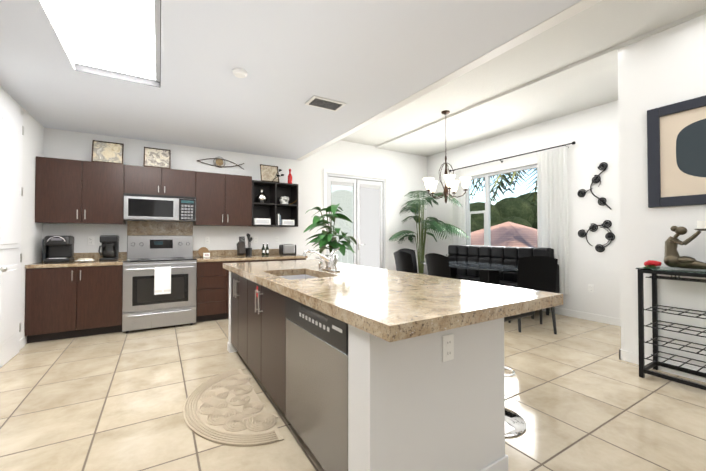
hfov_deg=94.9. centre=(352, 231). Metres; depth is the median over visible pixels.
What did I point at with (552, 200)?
curtain
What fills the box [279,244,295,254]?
toaster
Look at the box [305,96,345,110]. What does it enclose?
ceiling vent
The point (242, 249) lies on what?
knife block
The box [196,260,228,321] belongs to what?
base cabinet
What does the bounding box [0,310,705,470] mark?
floor
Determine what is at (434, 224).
palm plant
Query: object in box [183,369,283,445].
rug
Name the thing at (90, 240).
electrical outlet
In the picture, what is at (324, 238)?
potted plant
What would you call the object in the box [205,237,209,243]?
electrical outlet
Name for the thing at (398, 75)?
ceiling
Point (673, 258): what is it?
statue
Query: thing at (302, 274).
sink
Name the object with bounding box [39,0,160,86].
ceiling light panel
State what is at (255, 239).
electrical outlet
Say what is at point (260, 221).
box
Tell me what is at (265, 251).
bottles
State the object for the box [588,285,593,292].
outlet
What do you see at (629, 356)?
baseboard
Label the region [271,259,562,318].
island countertop
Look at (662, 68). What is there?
wall
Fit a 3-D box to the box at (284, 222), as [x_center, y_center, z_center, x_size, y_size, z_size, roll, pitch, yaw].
[-1.156,-0.157,5.656,0.220,0.095,0.181,1,-1,-31]
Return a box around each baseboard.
[543,307,620,325]
[619,349,705,381]
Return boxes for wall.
[0,86,43,343]
[44,128,427,273]
[428,101,615,317]
[616,14,705,369]
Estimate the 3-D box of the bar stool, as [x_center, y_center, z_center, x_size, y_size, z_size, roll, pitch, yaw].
[0.933,0.827,2.172,0.400,0.851,0.400,1,-1,-31]
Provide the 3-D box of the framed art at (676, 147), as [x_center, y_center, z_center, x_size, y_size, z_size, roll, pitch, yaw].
[3.076,-0.687,2.511,0.035,0.910,1.220,1,-1,-31]
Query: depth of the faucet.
2.82 m
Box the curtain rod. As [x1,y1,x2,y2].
[449,141,575,171]
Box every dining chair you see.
[393,251,413,272]
[398,248,427,274]
[425,253,450,277]
[508,256,557,333]
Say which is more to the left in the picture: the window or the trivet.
the trivet
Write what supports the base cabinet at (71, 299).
on the floor
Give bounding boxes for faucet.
[303,247,339,271]
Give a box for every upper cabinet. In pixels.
[35,156,128,223]
[125,165,196,199]
[193,172,252,226]
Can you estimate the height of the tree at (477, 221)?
7.132 m
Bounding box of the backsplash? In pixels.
[73,249,292,259]
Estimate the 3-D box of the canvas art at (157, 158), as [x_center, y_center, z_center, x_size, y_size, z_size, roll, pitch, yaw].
[-2.818,-1.056,4.668,0.330,0.299,0.105,1,-1,-31]
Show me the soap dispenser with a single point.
(320, 264)
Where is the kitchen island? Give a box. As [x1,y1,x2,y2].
[223,267,507,470]
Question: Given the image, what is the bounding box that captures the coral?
[279,196,288,203]
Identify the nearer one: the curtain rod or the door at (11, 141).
the door at (11, 141)
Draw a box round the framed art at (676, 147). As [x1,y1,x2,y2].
[647,95,705,207]
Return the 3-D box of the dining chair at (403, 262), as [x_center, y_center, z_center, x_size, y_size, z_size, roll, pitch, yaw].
[1.015,0.810,5.439,0.583,0.983,0.450,1,-1,-31]
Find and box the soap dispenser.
[316,258,322,268]
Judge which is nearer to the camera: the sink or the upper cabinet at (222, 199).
the sink
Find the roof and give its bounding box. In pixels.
[471,221,537,247]
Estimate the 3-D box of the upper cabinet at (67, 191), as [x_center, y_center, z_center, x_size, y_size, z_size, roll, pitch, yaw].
[-3.536,-0.506,4.265,0.877,0.800,0.326,1,-1,-31]
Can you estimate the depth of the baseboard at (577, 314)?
4.73 m
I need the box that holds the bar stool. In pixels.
[504,311,534,436]
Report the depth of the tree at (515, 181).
13.55 m
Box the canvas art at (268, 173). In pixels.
[260,164,278,181]
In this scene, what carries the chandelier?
hanging from the ceiling
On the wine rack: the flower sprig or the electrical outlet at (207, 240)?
the flower sprig
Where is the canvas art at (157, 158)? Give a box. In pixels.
[144,147,170,168]
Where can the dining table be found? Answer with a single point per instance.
(489, 273)
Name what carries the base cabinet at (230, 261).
on the floor
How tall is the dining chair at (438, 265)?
0.983 m
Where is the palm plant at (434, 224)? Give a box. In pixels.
[389,190,469,273]
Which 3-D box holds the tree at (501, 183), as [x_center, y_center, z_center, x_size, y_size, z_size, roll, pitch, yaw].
[5.235,0.802,8.181,5.799,7.078,5.783,1,-1,-31]
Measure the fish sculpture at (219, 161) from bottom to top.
0.178 m
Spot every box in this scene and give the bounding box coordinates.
[253,218,270,224]
[277,214,281,224]
[282,220,294,224]
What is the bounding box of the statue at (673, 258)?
[663,221,705,269]
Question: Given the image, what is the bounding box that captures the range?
[122,235,196,332]
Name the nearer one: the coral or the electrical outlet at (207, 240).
the electrical outlet at (207, 240)
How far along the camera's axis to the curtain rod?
5.60 m
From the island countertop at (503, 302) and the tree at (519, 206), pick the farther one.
the tree at (519, 206)
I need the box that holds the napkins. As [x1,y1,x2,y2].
[76,258,94,261]
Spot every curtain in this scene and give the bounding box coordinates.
[452,170,461,244]
[537,146,569,294]
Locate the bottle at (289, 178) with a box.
[288,169,291,183]
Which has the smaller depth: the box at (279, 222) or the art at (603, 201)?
the art at (603, 201)
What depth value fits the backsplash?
5.23 m
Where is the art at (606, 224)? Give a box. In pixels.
[578,220,614,251]
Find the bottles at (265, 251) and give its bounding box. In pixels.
[262,242,268,254]
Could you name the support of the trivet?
on the countertop at (200, 260)
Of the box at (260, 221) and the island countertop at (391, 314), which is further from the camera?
the box at (260, 221)
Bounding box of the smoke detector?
[232,68,246,77]
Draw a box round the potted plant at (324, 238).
[303,203,356,265]
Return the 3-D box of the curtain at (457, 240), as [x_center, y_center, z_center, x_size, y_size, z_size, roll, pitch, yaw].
[2.170,-0.150,6.763,0.058,2.260,0.220,1,-1,-31]
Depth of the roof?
14.28 m
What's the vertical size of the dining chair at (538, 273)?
0.983 m
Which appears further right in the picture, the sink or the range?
the sink
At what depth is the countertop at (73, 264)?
3.87 m
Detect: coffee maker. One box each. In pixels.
[42,236,73,262]
[98,235,118,260]
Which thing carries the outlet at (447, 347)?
attached to the kitchen island
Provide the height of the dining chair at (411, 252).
0.983 m
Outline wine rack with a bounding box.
[636,266,705,389]
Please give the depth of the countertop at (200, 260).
4.96 m
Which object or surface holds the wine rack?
on the floor
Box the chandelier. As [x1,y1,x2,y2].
[423,110,471,202]
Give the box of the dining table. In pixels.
[420,261,517,284]
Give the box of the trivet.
[198,247,209,256]
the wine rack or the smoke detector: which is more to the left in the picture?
the smoke detector
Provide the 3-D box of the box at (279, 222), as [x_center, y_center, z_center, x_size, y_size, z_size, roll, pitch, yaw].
[-1.291,-0.206,5.570,0.050,0.190,0.170,1,-1,-31]
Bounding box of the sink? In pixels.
[283,271,322,278]
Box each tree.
[470,168,536,206]
[470,202,531,231]
[471,171,526,198]
[494,193,536,228]
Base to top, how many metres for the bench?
1.042 m
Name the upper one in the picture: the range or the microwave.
the microwave
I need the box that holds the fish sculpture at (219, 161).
[197,157,243,168]
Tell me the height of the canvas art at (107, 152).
0.309 m
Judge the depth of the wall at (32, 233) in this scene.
3.73 m
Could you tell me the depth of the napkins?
4.04 m
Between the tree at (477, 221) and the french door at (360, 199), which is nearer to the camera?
the french door at (360, 199)
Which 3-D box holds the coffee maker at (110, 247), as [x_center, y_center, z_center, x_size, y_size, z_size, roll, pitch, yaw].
[-3.268,0.215,4.340,0.199,0.335,0.278,1,-1,-31]
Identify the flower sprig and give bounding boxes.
[643,260,661,267]
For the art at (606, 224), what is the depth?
4.59 m
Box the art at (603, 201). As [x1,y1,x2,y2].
[577,162,610,209]
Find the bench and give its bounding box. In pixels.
[446,245,559,318]
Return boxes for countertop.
[25,260,123,267]
[193,254,307,263]
[223,263,490,342]
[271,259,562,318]
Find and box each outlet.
[87,237,93,244]
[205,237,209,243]
[253,237,257,242]
[442,334,453,361]
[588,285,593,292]
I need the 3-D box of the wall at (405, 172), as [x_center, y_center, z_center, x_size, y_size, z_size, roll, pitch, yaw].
[-1.161,-0.317,5.948,6.930,3.250,0.120,1,-1,-31]
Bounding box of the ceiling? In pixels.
[0,0,705,160]
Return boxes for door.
[0,90,23,367]
[323,169,388,269]
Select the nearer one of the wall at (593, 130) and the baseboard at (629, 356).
the baseboard at (629, 356)
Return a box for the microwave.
[124,193,195,221]
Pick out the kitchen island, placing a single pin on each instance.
(350, 369)
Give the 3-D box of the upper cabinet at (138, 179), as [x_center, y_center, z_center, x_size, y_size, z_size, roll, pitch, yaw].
[-2.787,-0.705,4.717,0.870,0.390,0.326,1,-1,-31]
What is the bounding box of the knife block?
[237,233,251,255]
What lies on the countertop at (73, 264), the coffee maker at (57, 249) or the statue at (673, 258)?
the coffee maker at (57, 249)
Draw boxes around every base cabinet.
[25,264,122,342]
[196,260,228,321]
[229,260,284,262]
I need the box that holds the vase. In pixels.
[256,190,266,202]
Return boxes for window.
[466,164,536,245]
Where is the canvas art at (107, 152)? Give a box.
[91,140,123,163]

